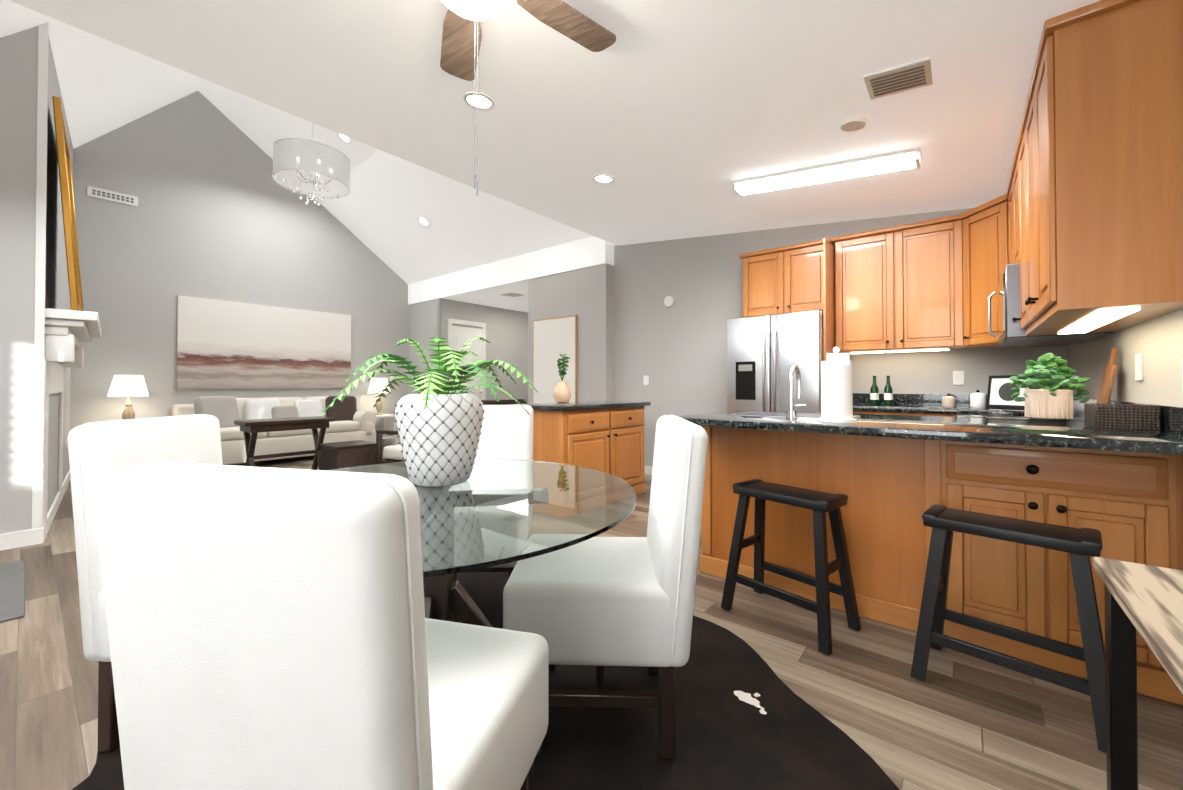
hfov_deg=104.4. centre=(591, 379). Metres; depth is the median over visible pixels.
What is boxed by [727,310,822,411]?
fridge
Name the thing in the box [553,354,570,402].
vase
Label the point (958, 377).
electrical outlet
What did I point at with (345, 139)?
light
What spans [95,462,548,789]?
dining chair
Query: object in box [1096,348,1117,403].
cutting board
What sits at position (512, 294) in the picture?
ceiling vent
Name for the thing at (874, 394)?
bottle
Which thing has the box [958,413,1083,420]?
countertop
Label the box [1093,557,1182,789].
console table
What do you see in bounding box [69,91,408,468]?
wall
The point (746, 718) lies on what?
cowhide rug
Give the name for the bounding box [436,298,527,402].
wall
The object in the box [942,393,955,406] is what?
canister
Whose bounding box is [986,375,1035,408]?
frame
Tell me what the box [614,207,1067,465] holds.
wall
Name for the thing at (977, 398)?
canister
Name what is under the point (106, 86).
ceiling
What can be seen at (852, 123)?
smoke detector
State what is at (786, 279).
upper cabinet
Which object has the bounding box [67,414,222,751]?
dining chair
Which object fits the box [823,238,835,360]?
panel
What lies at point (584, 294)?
wall
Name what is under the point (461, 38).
fan
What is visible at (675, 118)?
ceiling
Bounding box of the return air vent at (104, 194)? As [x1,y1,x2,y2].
[87,186,137,206]
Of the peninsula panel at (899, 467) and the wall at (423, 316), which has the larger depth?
the wall at (423, 316)
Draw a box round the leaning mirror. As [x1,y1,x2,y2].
[52,96,83,310]
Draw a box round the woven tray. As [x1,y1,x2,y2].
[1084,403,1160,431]
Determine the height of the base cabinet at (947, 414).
0.918 m
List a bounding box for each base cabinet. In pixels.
[853,409,877,412]
[878,409,925,416]
[926,413,945,416]
[946,413,1024,416]
[946,441,1182,705]
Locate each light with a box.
[338,133,350,142]
[418,217,428,226]
[463,92,493,109]
[593,174,614,182]
[732,147,921,196]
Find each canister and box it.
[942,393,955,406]
[970,390,985,407]
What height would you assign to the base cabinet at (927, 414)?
0.918 m
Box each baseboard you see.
[0,528,42,550]
[42,469,69,542]
[644,465,652,474]
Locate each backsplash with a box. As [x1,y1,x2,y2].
[853,393,986,404]
[1122,401,1182,436]
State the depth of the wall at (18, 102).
3.23 m
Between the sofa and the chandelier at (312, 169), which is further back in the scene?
the sofa
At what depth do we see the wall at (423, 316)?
8.83 m
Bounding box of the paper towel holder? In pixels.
[817,347,856,422]
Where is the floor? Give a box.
[0,443,1182,789]
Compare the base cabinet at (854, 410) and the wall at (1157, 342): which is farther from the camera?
the base cabinet at (854, 410)
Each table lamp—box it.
[107,375,148,419]
[368,378,396,444]
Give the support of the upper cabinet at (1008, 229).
attached to the wall at (1157, 342)
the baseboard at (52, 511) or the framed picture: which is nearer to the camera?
the baseboard at (52, 511)
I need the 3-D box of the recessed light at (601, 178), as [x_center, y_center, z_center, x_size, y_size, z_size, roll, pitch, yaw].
[0.102,-1.700,3.880,0.186,0.026,0.186,-1,-1,39]
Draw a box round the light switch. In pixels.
[644,376,648,384]
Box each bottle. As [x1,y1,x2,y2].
[870,376,878,404]
[884,376,892,404]
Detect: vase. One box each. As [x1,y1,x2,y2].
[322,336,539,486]
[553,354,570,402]
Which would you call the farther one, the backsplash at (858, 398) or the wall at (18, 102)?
the backsplash at (858, 398)
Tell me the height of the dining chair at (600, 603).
1.014 m
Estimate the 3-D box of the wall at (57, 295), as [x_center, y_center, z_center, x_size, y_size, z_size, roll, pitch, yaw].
[-5.315,-1.411,4.528,3.542,5.200,0.120,-1,-1,44]
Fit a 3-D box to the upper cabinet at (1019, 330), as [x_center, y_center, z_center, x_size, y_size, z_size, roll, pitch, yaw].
[2.453,-0.805,2.349,0.360,1.060,0.505,-1,-1,39]
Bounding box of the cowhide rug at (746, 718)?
[72,572,898,789]
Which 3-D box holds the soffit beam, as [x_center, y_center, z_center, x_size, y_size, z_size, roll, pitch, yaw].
[-1.696,-1.735,7.769,5.070,0.420,0.300,-1,-1,39]
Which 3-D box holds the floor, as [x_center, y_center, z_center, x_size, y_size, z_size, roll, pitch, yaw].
[-1.446,1.250,4.573,10.800,0.120,12.800,-1,-1,39]
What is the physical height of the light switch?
0.120 m
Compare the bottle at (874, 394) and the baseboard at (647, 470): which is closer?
the bottle at (874, 394)
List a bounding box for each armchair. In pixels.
[376,429,403,463]
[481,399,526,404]
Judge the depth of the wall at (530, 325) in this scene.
6.96 m
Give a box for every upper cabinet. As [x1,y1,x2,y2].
[739,238,830,316]
[831,216,974,353]
[951,191,1006,348]
[983,248,1118,347]
[1007,155,1014,247]
[1007,228,1010,247]
[1015,137,1130,335]
[1019,0,1182,327]
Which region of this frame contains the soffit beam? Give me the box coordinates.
[408,236,613,303]
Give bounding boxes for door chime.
[664,296,673,306]
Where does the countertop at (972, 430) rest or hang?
on the base cabinet at (1135, 500)
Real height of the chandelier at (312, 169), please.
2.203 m
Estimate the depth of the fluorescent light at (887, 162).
3.29 m
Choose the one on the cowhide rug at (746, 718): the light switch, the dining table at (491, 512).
the dining table at (491, 512)
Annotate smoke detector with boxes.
[840,116,865,131]
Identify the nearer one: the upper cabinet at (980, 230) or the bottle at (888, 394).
the upper cabinet at (980, 230)
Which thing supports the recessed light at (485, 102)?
in the ceiling at (675, 118)
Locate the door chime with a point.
(668, 301)
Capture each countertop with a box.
[509,400,650,411]
[681,409,1182,456]
[853,405,1024,412]
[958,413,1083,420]
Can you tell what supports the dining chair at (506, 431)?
on the cowhide rug at (746, 718)
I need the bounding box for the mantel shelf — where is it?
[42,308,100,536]
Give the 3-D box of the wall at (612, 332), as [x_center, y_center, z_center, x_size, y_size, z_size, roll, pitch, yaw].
[0.278,-0.492,6.260,0.120,3.400,0.180,-1,-1,39]
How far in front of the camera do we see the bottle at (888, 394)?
4.00 m
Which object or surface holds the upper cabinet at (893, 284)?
attached to the wall at (676, 352)
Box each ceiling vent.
[501,292,524,296]
[863,57,932,99]
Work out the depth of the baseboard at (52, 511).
4.03 m
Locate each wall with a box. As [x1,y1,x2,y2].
[0,26,38,533]
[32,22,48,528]
[45,39,72,512]
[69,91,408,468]
[409,298,445,393]
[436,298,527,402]
[528,241,610,402]
[528,278,533,402]
[611,244,613,400]
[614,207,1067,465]
[1067,308,1182,406]
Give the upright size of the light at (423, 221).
0.111 m
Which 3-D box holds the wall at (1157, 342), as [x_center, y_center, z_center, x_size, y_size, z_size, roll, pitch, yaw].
[1.113,-0.508,0.300,0.120,3.300,8.390,-1,-1,39]
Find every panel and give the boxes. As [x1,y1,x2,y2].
[699,425,945,634]
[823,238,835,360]
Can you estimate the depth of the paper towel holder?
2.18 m
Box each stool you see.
[721,479,860,655]
[911,504,1106,752]
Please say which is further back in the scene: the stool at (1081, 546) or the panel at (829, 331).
the panel at (829, 331)
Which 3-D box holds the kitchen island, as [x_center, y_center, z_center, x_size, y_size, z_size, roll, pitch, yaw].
[-0.058,0.729,4.558,0.675,0.918,1.286,-1,-1,39]
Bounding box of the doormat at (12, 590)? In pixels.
[0,559,24,622]
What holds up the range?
on the floor
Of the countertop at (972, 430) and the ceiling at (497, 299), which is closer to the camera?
the countertop at (972, 430)
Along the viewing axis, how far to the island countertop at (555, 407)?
4.22 m
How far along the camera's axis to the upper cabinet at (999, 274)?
2.96 m
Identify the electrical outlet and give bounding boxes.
[953,371,963,384]
[1135,353,1142,379]
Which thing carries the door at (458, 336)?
attached to the wall at (507, 334)
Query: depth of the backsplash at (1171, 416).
1.69 m
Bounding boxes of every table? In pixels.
[234,416,334,469]
[320,440,375,470]
[326,459,636,627]
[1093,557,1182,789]
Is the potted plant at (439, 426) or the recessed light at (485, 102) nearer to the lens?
the potted plant at (439, 426)
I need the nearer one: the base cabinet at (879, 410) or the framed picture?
the base cabinet at (879, 410)
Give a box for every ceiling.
[0,0,203,148]
[9,0,1099,245]
[198,79,591,283]
[455,285,527,312]
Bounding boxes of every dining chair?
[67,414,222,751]
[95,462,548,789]
[454,405,533,581]
[503,415,707,758]
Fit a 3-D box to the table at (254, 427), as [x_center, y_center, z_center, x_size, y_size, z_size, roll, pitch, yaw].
[-3.602,0.830,5.411,0.440,0.738,0.900,-1,-1,39]
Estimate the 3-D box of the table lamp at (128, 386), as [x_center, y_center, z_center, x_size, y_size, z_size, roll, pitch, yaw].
[-5.917,0.571,5.861,0.460,1.261,0.460,-1,-1,39]
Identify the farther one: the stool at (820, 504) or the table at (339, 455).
the table at (339, 455)
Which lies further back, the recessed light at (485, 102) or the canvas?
the canvas
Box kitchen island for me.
[533,404,650,494]
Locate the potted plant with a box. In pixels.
[1010,353,1089,420]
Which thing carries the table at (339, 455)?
on the floor
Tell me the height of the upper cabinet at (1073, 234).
1.060 m
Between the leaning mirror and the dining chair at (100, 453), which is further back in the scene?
the leaning mirror
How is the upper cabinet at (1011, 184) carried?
attached to the wall at (1157, 342)
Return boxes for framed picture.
[533,315,577,402]
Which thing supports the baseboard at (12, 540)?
attached to the wall at (18, 102)
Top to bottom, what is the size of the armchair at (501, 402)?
0.958 m
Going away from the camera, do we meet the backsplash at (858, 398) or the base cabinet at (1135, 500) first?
the base cabinet at (1135, 500)
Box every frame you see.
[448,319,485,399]
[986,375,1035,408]
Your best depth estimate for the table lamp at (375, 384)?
8.32 m
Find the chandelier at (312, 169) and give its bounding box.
[272,123,349,205]
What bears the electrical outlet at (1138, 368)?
attached to the wall at (1157, 342)
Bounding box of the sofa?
[171,396,376,464]
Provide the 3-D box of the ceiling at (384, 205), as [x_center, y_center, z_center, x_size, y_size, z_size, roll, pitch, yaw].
[-2.789,-3.135,6.380,5.140,2.390,3.260,-1,-1,39]
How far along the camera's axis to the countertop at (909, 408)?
3.52 m
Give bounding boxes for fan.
[440,0,615,194]
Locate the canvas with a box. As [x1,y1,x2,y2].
[177,295,350,388]
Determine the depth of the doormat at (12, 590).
2.52 m
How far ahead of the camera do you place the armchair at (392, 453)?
5.31 m
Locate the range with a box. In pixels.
[967,397,1111,418]
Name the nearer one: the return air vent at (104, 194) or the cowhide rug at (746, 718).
the cowhide rug at (746, 718)

